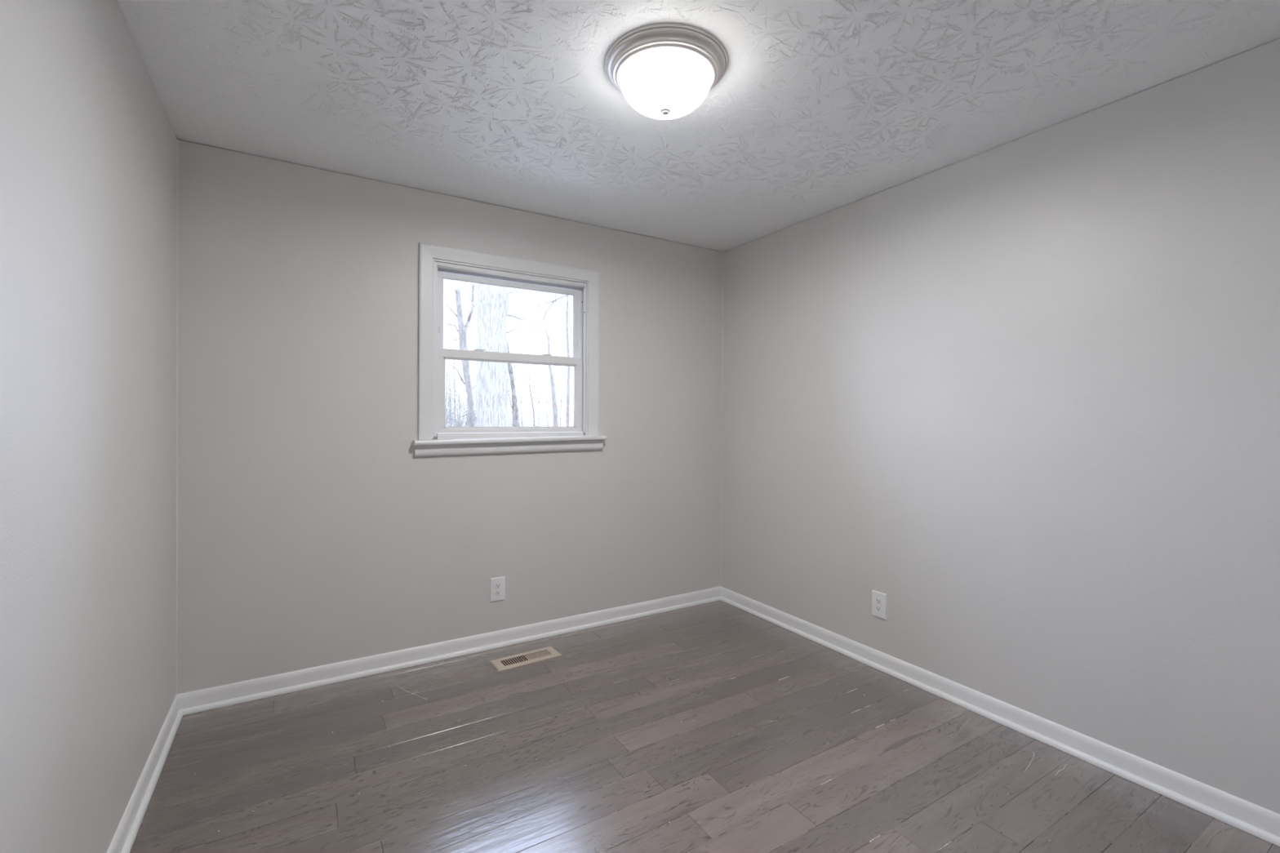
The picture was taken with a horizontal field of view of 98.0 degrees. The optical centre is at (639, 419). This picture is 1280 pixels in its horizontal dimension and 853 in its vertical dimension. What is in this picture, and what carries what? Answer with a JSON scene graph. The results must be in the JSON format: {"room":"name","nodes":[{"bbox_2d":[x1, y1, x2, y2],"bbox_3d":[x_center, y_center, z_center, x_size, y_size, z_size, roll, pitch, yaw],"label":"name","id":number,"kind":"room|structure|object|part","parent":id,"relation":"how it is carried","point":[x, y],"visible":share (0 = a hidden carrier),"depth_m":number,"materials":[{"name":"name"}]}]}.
{"room":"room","nodes":[
{"label":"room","id":0,"kind":"room"},
{"bbox_2d":[0,0,177,852],"bbox_3d":[-1.148,0.055,0.920,0.110,2.460,3.300,0,0,-31],"label":"wall","id":1,"kind":"structure","parent":0,"point":[88,141],"depth_m":1.31,"materials":[{"name":"paint"}]},
{"bbox_2d":[106,694,182,852],"bbox_3d":[-1.098,1.222,0.962,0.026,0.086,3.300,0,0,-31],"label":"baseboard","id":2,"kind":"structure","parent":1,"relation":"attached to","point":[123,839],"depth_m":1.84,"materials":[{"name":"white paint"}]},
{"bbox_2d":[177,139,723,693],"bbox_3d":[-0.732,0.045,3.198,3.198,2.460,0.150,0,0,-31],"label":"wall","id":3,"kind":"structure","parent":0,"point":[313,532],"depth_m":2.76,"materials":[{"name":"paint"}]},
{"bbox_2d":[176,139,178,694],"bbox_3d":[-1.960,-0.001,2.355,0.004,2.365,0.004,0,0,-31],"label":"trim","id":4,"kind":"structure","parent":3,"relation":"attached to","point":[177,140],"depth_m":2.35,"materials":[{"name":"grey paint"}]},
{"bbox_2d":[177,586,720,715],"bbox_3d":[-0.694,1.213,3.129,2.978,0.086,0.026,0,0,-31],"label":"baseboard","id":5,"kind":"structure","parent":3,"relation":"attached to","point":[207,699],"depth_m":2.85,"materials":[{"name":"white paint"}]},
{"bbox_2d":[490,576,505,602],"bbox_3d":[-0.787,0.938,3.080,0.083,0.131,0.008,0,0,-31],"label":"wall outlet","id":6,"kind":"object","parent":3,"relation":"attached to","point":[498,584],"visible":1,"depth_m":3.08,"materials":[{"name":"white plastic"}]},
{"bbox_2d":[494,590,501,595],"bbox_3d":[-0.786,0.958,3.078,0.035,0.030,0.003,0,0,-31],"label":"receptacle","id":7,"kind":"object","parent":6,"relation":"attached to","point":[497,593],"depth_m":3.08,"materials":[{"name":"grey plastic"}]},
{"bbox_2d":[494,582,501,588],"bbox_3d":[-0.785,0.919,3.078,0.035,0.030,0.003,0,0,-31],"label":"receptacle","id":8,"kind":"object","parent":6,"relation":"attached to","point":[497,585],"depth_m":3.08,"materials":[{"name":"grey plastic"}]},
{"bbox_2d":[413,242,606,457],"bbox_3d":[-0.718,-0.358,3.170,1.093,1.096,0.205,0,0,-31],"label":"window","id":9,"kind":"structure","parent":3,"relation":"in","point":[437,264],"depth_m":3.09,"materials":[{"name":"paint"}]},
{"bbox_3d":[-0.731,-0.567,3.191,0.836,0.444,0.026,0,0,-31],"label":"sash","id":10,"kind":"part","parent":9,"relation":"part of","materials":[{"name":"white plastic"}]},
{"bbox_3d":[-0.738,-0.362,3.194,0.882,0.934,0.142,0,0,-31],"label":"frame","id":11,"kind":"part","parent":9,"relation":"part of","materials":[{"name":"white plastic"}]},
{"bbox_3d":[-0.717,-0.153,3.163,0.846,0.448,0.029,0,0,-31],"label":"sash","id":12,"kind":"part","parent":9,"relation":"part of","materials":[{"name":"white plastic"}]},
{"bbox_2d":[720,262,723,577],"bbox_3d":[0.576,0.006,3.908,0.004,2.365,0.004,0,0,-31],"label":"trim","id":13,"kind":"structure","parent":3,"relation":"attached to","point":[722,263],"depth_m":3.91,"materials":[{"name":"grey paint"}]},
{"bbox_2d":[115,0,1279,252],"bbox_3d":[0.166,-1.199,1.736,3.198,0.064,3.560,0,0,-31],"label":"ceiling","id":14,"kind":"structure","parent":0,"point":[817,107],"depth_m":1.96,"materials":[{"name":"paint"}]},
{"bbox_2d":[604,22,727,119],"bbox_3d":[0.085,-1.093,1.844,0.403,0.159,0.403,0,0,-31],"label":"ceiling light","id":15,"kind":"object","parent":14,"relation":"attached to","point":[665,71],"visible":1,"depth_m":1.74,"materials":[{"name":"white glass"}]},
{"bbox_2d":[129,600,1279,852],"bbox_3d":[0.135,1.283,1.776,3.198,0.030,3.400,0,0,-31],"label":"floor","id":16,"kind":"structure","parent":0,"point":[747,762],"depth_m":2.02,"materials":[{"name":"grey wood"}]},
{"bbox_2d":[489,646,561,671],"bbox_3d":[-0.600,1.331,2.933,0.346,0.156,0.137,0,0,-33],"label":"floor vent","id":17,"kind":"object","parent":16,"relation":"in","point":[502,664],"visible":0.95,"depth_m":2.93,"materials":[{"name":"beige metal"}]},
{"bbox_2d":[195,676,1050,850],"bbox_3d":[-0.030,1.264,2.255,3.087,0.003,1.173,0,0,1],"label":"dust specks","id":18,"kind":"object","parent":16,"relation":"on","point":[787,677],"visible":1,"depth_m":2.17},
{"bbox_2d":[720,38,1279,814],"bbox_3d":[1.485,0.062,2.533,0.110,2.460,3.300,0,0,-31],"label":"wall","id":19,"kind":"structure","parent":0,"point":[1022,395],"depth_m":2.19,"materials":[{"name":"paint"}]},
{"bbox_2d":[871,590,886,620],"bbox_3d":[1.222,0.947,2.845,0.008,0.131,0.083,0,0,-31],"label":"wall outlet","id":20,"kind":"object","parent":19,"relation":"attached to","point":[878,599],"visible":1,"depth_m":2.84,"materials":[{"name":"white plastic"}]},
{"bbox_2d":[875,605,881,612],"bbox_3d":[1.220,0.967,2.844,0.001,0.029,0.035,0,0,-31],"label":"receptacle","id":21,"kind":"object","parent":20,"relation":"attached to","point":[877,608],"depth_m":2.84,"materials":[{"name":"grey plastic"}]},
{"bbox_2d":[875,597,881,604],"bbox_3d":[1.220,0.927,2.844,0.003,0.030,0.035,0,0,-31],"label":"receptacle","id":22,"kind":"object","parent":20,"relation":"attached to","point":[878,600],"depth_m":2.84,"materials":[{"name":"grey plastic"}]},
{"bbox_2d":[720,586,1279,846],"bbox_3d":[1.420,1.229,2.504,0.026,0.086,3.300,0,0,-31],"label":"baseboard","id":23,"kind":"structure","parent":19,"relation":"attached to","point":[1262,823],"depth_m":2.17,"materials":[{"name":"white paint"}]},
{"label":"outside","id":24,"kind":"structure","parent":0,"visible":0},
{"bbox_3d":[-26.774,2.584,81.171,220.000,3.047,160.000,0,0,-31],"label":"ground","id":25,"kind":"structure","parent":24,"visible":0},
{"bbox_2d":[444,367,448,426],"bbox_3d":[-5.835,0.816,16.522,0.205,4.864,0.095,0,0,4],"label":"sapling","id":26,"kind":"object","parent":25,"relation":"on","point":[447,367],"visible":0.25,"depth_m":16.51,"materials":[{"name":"grey plant"}]},
{"bbox_2d":[447,375,451,422],"bbox_3d":[-7.188,0.761,20.926,0.106,4.908,0.340,1,0,40],"label":"sapling","id":27,"kind":"object","parent":25,"relation":"on","point":[449,375],"visible":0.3,"depth_m":20.94,"materials":[{"name":"grey plant"}]},
{"bbox_2d":[449,360,456,422],"bbox_3d":[-6.890,0.317,20.501,0.105,5.804,0.363,1,0,28],"label":"sapling","id":28,"kind":"object","parent":25,"relation":"on","point":[454,360],"visible":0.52,"depth_m":20.56,"materials":[{"name":"grey plant"}]},
{"bbox_2d":[456,374,461,426],"bbox_3d":[-7.251,0.706,22.220,0.338,5.002,0.104,0,0,-24],"label":"sapling","id":29,"kind":"object","parent":25,"relation":"on","point":[458,375],"visible":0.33,"depth_m":22.21,"materials":[{"name":"grey plant"}]},
{"bbox_2d":[444,281,476,426],"bbox_3d":[-4.432,-0.246,13.838,0.985,7.037,0.536,0,0,-39],"label":"tree","id":30,"kind":"object","parent":25,"relation":"on","point":[463,328],"visible":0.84,"depth_m":13.73,"materials":[{"name":"grey plant"}]},
{"bbox_2d":[475,283,533,426],"bbox_3d":[-2.590,-0.861,10.762,1.166,8.330,0.753,0,0,-31],"label":"tree","id":31,"kind":"object","parent":25,"relation":"on","point":[492,301],"visible":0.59,"depth_m":10.36,"materials":[{"name":"grey plant"}]},
{"bbox_2d":[444,359,572,426],"bbox_3d":[-4.544,0.221,19.485,5.885,3.652,13.603,0,0,-18],"label":"brushwood","id":32,"kind":"object","parent":25,"relation":"on","point":[457,424],"visible":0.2,"depth_m":15.28,"materials":[{"name":"grey plant"}]},
{"bbox_2d":[506,339,521,426],"bbox_3d":[-2.780,0.778,12.218,0.512,5.032,0.296,0,0,-31],"label":"tree","id":33,"kind":"object","parent":25,"relation":"on","point":[516,423],"visible":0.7,"depth_m":12.14,"materials":[{"name":"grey plant"}]},
{"bbox_2d":[516,388,522,423],"bbox_3d":[-4.763,0.969,22.121,0.367,4.509,0.134,0,0,-31],"label":"sapling","id":34,"kind":"object","parent":25,"relation":"on","point":[517,388],"visible":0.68,"depth_m":22.07,"materials":[{"name":"grey plant"}]},
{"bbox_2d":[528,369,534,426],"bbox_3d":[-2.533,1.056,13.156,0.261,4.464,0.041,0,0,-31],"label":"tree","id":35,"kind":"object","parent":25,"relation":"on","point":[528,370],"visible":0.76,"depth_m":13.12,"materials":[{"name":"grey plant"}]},
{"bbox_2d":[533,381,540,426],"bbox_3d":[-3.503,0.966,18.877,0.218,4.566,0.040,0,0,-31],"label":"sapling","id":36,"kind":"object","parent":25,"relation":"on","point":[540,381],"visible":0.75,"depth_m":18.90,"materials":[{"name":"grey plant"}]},
{"bbox_2d":[514,293,567,338],"bbox_3d":[-1.198,-0.509,11.027,2.873,7.642,0.299,0,0,-31],"label":"branch","id":37,"kind":"object","parent":25,"relation":"on","point":[555,300],"visible":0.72,"depth_m":10.63,"materials":[{"name":"grey plant"}]},
{"bbox_2d":[544,319,558,426],"bbox_3d":[-2.702,0.099,17.147,0.547,6.334,0.190,0,0,-31],"label":"tree","id":38,"kind":"object","parent":25,"relation":"on","point":[552,380],"visible":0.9,"depth_m":17.11,"materials":[{"name":"grey plant"}]},
{"bbox_2d":[550,403,573,426],"bbox_3d":[-1.822,0.998,13.010,0.557,2.793,0.576,0,0,-31],"label":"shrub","id":39,"kind":"object","parent":25,"relation":"on","point":[570,403],"visible":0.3,"depth_m":13.00,"materials":[{"name":"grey plant"}]},
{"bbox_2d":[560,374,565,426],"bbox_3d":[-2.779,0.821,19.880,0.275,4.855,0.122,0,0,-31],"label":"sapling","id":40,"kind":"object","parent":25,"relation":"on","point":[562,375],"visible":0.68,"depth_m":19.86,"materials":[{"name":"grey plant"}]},
{"bbox_2d":[565,295,570,426],"bbox_3d":[-2.543,-1.034,19.578,0.176,8.571,0.132,0,0,-31],"label":"tree","id":41,"kind":"object","parent":25,"relation":"on","point":[567,296],"visible":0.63,"depth_m":19.54,"materials":[{"name":"grey plant"}]}
]}

